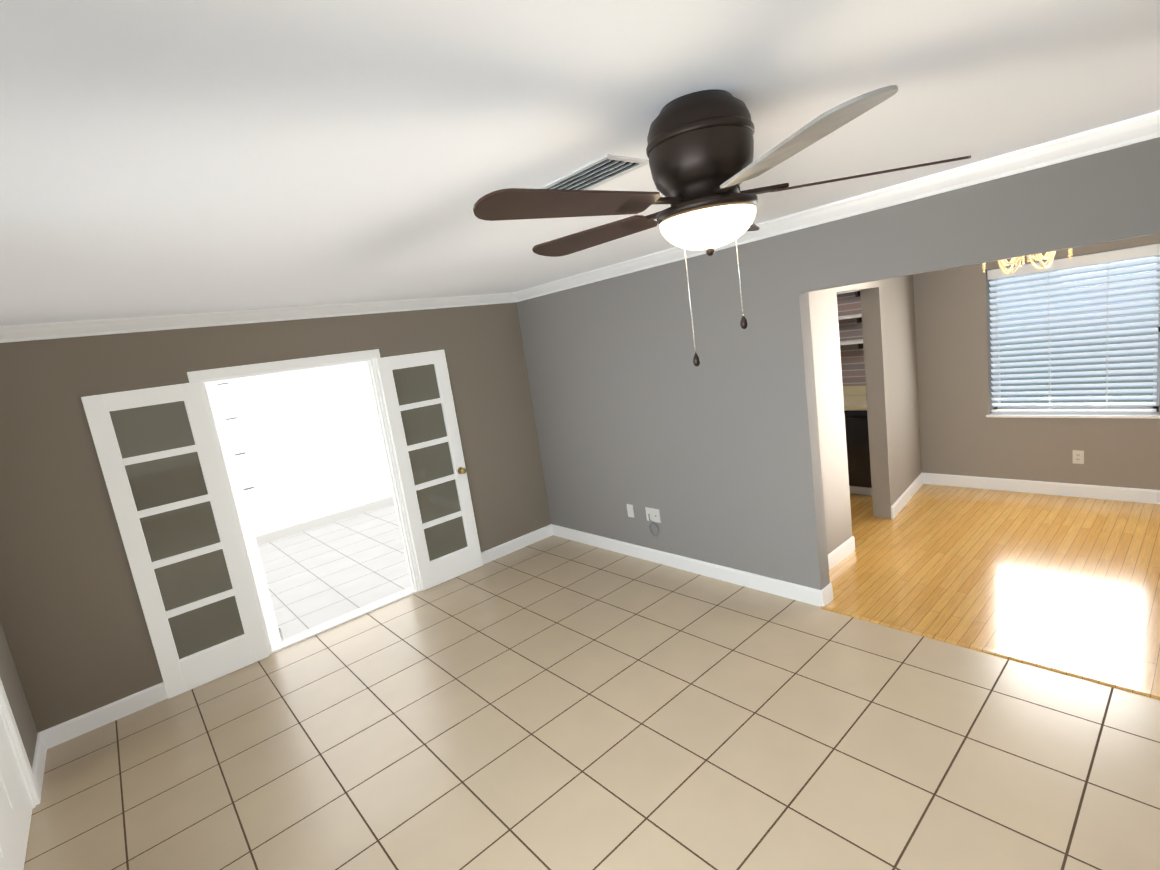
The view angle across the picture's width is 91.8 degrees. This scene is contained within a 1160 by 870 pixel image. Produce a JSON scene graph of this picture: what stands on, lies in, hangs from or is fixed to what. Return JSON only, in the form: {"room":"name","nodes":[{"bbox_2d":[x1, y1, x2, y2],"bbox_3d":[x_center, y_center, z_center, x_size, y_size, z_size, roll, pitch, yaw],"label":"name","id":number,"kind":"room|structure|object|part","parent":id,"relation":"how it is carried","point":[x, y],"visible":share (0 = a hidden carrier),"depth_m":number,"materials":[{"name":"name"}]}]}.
{"room":"living room","nodes":[
{"label":"living room","id":0,"kind":"room"},
{"bbox_2d":[0,622,37,781],"bbox_3d":[-1.025,0.806,0.278,0.240,2.440,7.320,-16,12,-39],"label":"wall","id":1,"kind":"structure","parent":0,"point":[17,701],"depth_m":3.07,"materials":[{"name":"beige paint"}]},
{"bbox_2d":[0,714,32,869],"bbox_3d":[-2.606,0.904,2.354,0.103,1.999,0.834,-16,12,-39],"label":"door","id":2,"kind":"structure","parent":1,"relation":"in","point":[16,807],"depth_m":2.54,"materials":[{"name":"white paint"}]},
{"bbox_2d":[0,678,40,869],"bbox_3d":[-2.699,0.893,2.273,0.258,2.090,1.000,-16,12,-39],"label":"door frame","id":3,"kind":"structure","parent":1,"relation":"attached to","point":[14,737],"depth_m":2.80,"materials":[{"name":"white paint"}]},
{"bbox_2d":[32,473,1159,794],"bbox_3d":[1.692,1.192,2.736,6.750,0.112,7.200,-16,12,-39],"label":"baseboard","id":4,"kind":"structure","parent":1,"relation":"attached to","point":[154,695],"depth_m":4.47,"materials":[{"name":"white paint"}]},
{"bbox_2d":[205,380,280,644],"bbox_3d":[-3.559,0.338,5.254,0.130,2.440,3.300,-16,12,-39],"label":"wall","id":5,"kind":"structure","parent":0,"point":[216,398],"depth_m":4.08,"materials":[{"name":"grey paint"}]},
{"bbox_2d":[217,383,253,489],"bbox_3d":[-2.578,0.027,4.185,0.100,0.840,0.060,-16,12,-39],"label":"brackets","id":6,"kind":"object","parent":5,"relation":"attached to","point":[239,453],"visible":0.35,"depth_m":4.19,"materials":[{"name":"grey metal"}]},
{"bbox_2d":[277,625,283,640],"bbox_3d":[-3.301,1.461,5.446,0.016,0.112,3.180,-16,12,-39],"label":"baseboard","id":7,"kind":"structure","parent":5,"relation":"attached to","point":[280,632],"depth_m":4.25,"materials":[{"name":"white wood"}]},
{"bbox_2d":[256,496,393,544],"bbox_3d":[-3.243,1.095,7.578,2.910,0.112,0.016,-16,12,-39],"label":"baseboard","id":8,"kind":"structure","parent":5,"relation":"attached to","point":[309,525],"depth_m":7.43,"materials":[{"name":"white wood"}]},
{"bbox_2d":[0,302,550,732],"bbox_3d":[-0.873,-0.059,5.306,7.230,2.440,0.120,-16,12,-39],"label":"wall","id":9,"kind":"structure","parent":0,"point":[75,628],"depth_m":3.61,"materials":[{"name":"beige paint"}]},
{"bbox_2d":[81,382,268,698],"bbox_3d":[-2.603,0.681,3.693,0.600,1.988,0.035,-16,12,-39],"label":"french door","id":10,"kind":"structure","parent":9,"relation":"in","point":[207,665],"depth_m":3.67,"materials":[{"name":"white paint"}]},
{"bbox_2d":[0,293,511,342],"bbox_3d":[-2.036,-0.901,4.138,3.720,0.086,0.062,-16,12,-39],"label":"crown molding","id":11,"kind":"structure","parent":9,"relation":"attached to","point":[53,330],"depth_m":3.81,"materials":[{"name":"white paint"}]},
{"bbox_2d":[187,349,421,654],"bbox_3d":[-2.002,0.456,4.334,1.304,2.072,0.158,-16,12,-39],"label":"door frame","id":12,"kind":"structure","parent":9,"relation":"attached to","point":[368,357],"depth_m":4.37,"materials":[{"name":"white paint"}]},
{"bbox_2d":[375,350,482,590],"bbox_3d":[-1.243,0.296,4.814,0.600,1.988,0.105,-16,12,-39],"label":"french door","id":13,"kind":"structure","parent":9,"relation":"in","point":[444,568],"depth_m":4.82,"materials":[{"name":"white paint"}]},
{"bbox_2d":[221,361,391,535],"bbox_3d":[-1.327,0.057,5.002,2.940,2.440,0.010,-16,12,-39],"label":"wall","id":14,"kind":"structure","parent":0,"point":[308,442],"depth_m":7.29,"materials":[{"name":"grey paint"}]},
{"bbox_2d":[0,0,1159,325],"bbox_3d":[0.267,-1.226,3.584,7.230,0.080,10.740,-16,12,-39],"label":"ceiling","id":15,"kind":"structure","parent":0,"point":[176,156],"depth_m":1.35,"materials":[{"name":"white paint"}]},
{"bbox_2d":[538,154,648,189],"bbox_3d":[0.038,-0.859,1.875,0.200,0.012,0.360,-16,12,-39],"label":"ceiling vent","id":16,"kind":"object","parent":15,"relation":"in","point":[606,168],"visible":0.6,"depth_m":1.84,"materials":[{"name":"white metal"}]},
{"bbox_2d":[473,85,970,366],"bbox_3d":[0.298,-0.505,1.473,1.189,0.645,1.173,-16,12,-39],"label":"fan","id":17,"kind":"object","parent":15,"relation":"hanging from","point":[700,144],"depth_m":1.32,"materials":[{"name":"brown wood"}]},
{"bbox_3d":[0.351,-0.393,1.478,0.254,0.409,0.254,-16,12,-39],"label":"fan shade","id":18,"kind":"part","parent":17,"relation":"part of","materials":[{"name":"white glass"}]},
{"bbox_2d":[982,248,1072,274],"bbox_3d":[2.890,-1.318,3.647,0.464,0.503,0.464,-16,12,-39],"label":"chandelier","id":19,"kind":"object","parent":15,"relation":"hanging from","point":[1039,257],"visible":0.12,"depth_m":3.65,"materials":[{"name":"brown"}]},
{"bbox_2d":[23,504,1159,869],"bbox_3d":[-0.331,1.499,3.178,4.660,0.060,10.740,-16,12,-39],"label":"floor","id":20,"kind":"structure","parent":0,"point":[553,703],"depth_m":2.71,"materials":[{"name":"beige tile"}]},
{"bbox_2d":[516,137,1159,589],"bbox_3d":[1.993,-0.065,2.866,0.120,2.440,7.320,-16,12,-39],"label":"wall","id":21,"kind":"structure","parent":0,"point":[714,457],"depth_m":3.82,"materials":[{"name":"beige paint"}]},
{"bbox_2d":[626,504,634,517],"bbox_3d":[0.440,0.644,4.803,0.024,0.116,0.076,-16,12,-39],"label":"outlet plates","id":22,"kind":"object","parent":21,"relation":"attached to","point":[630,510],"depth_m":4.82,"materials":[{"name":"white plastic"}]},
{"bbox_2d":[645,507,660,535],"bbox_3d":[0.616,0.712,4.620,0.024,0.237,0.152,-16,12,-39],"label":"outlet plates","id":23,"kind":"object","parent":21,"relation":"attached to","point":[653,514],"depth_m":4.63,"materials":[{"name":"white plastic"}]},
{"bbox_2d":[512,110,1159,302],"bbox_3d":[1.720,-1.197,2.661,0.062,0.086,7.200,-16,12,-39],"label":"crown molding","id":24,"kind":"structure","parent":21,"relation":"attached to","point":[1114,136],"depth_m":2.73,"materials":[{"name":"white paint"}]},
{"bbox_2d":[837,292,865,385],"bbox_3d":[2.529,-0.769,6.597,0.240,2.440,2.350,-16,12,-39],"label":"brick wall","id":25,"kind":"structure","parent":0,"point":[852,365],"depth_m":5.94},
{"bbox_2d":[837,290,862,348],"bbox_3d":[2.394,-1.033,6.303,0.220,0.970,2.000,-16,12,-39],"label":"shelves","id":26,"kind":"object","parent":25,"relation":"attached to","point":[859,342],"visible":0.04,"depth_m":5.70,"materials":[{"name":"white wood"}]},
{"bbox_2d":[808,271,939,553],"bbox_3d":[2.378,-0.434,4.730,2.980,2.440,0.290,-16,12,-39],"label":"wall","id":27,"kind":"structure","parent":0,"point":[927,345],"depth_m":4.84,"materials":[{"name":"beige paint"}]},
{"bbox_2d":[820,484,1159,699],"bbox_3d":[2.386,0.793,5.013,3.135,0.069,4.890,-16,12,-39],"label":"floor","id":28,"kind":"structure","parent":0,"point":[1068,585],"depth_m":3.69,"materials":[{"name":"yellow wood"}]},
{"bbox_2d":[843,386,871,495],"bbox_3d":[2.293,0.024,6.414,0.676,1.020,2.327,-16,12,-39],"label":"cabinet","id":29,"kind":"object","parent":28,"relation":"on","point":[857,433],"depth_m":5.51,"materials":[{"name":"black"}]},
{"bbox_2d":[932,233,1159,489],"bbox_3d":[4.139,-0.691,4.745,0.240,2.440,1.980,-16,12,-39],"label":"wall","id":30,"kind":"structure","parent":0,"point":[1119,452],"depth_m":5.08,"materials":[{"name":"beige paint"}]},
{"bbox_2d":[986,412,1159,418],"bbox_3d":[4.187,-0.177,4.815,0.220,0.020,1.130,-16,12,-39],"label":"window sill","id":31,"kind":"structure","parent":30,"relation":"attached to","point":[1152,415],"depth_m":4.73,"materials":[{"name":"white paint"}]},
{"bbox_2d":[991,243,1159,411],"bbox_3d":[4.164,-0.842,4.768,0.050,1.300,1.090,-16,12,-39],"label":"window","id":32,"kind":"structure","parent":30,"relation":"in","point":[1157,387],"depth_m":4.69,"materials":[{"name":"white"}]},
{"bbox_2d":[987,244,1159,411],"bbox_3d":[4.049,-0.818,4.669,0.070,1.268,1.066,-16,12,-39],"label":"window blind","id":33,"kind":"object","parent":32,"relation":"attached to","point":[1108,257],"visible":1,"depth_m":4.61,"materials":[{"name":"white plastic"}]},
{"bbox_2d":[1073,450,1083,463],"bbox_3d":[4.216,0.187,4.756,0.007,0.115,0.072,-16,12,-39],"label":"outlet","id":34,"kind":"object","parent":30,"relation":"attached to","point":[1078,456],"visible":1,"depth_m":4.75,"materials":[{"name":"white plastic"}]},
{"label":"outside","id":35,"kind":"structure","parent":0,"visible":0},
{"bbox_2d":[999,256,1156,402],"bbox_3d":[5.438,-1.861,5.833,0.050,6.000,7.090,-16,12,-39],"label":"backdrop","id":36,"kind":"structure","parent":35,"point":[1099,382],"depth_m":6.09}
]}

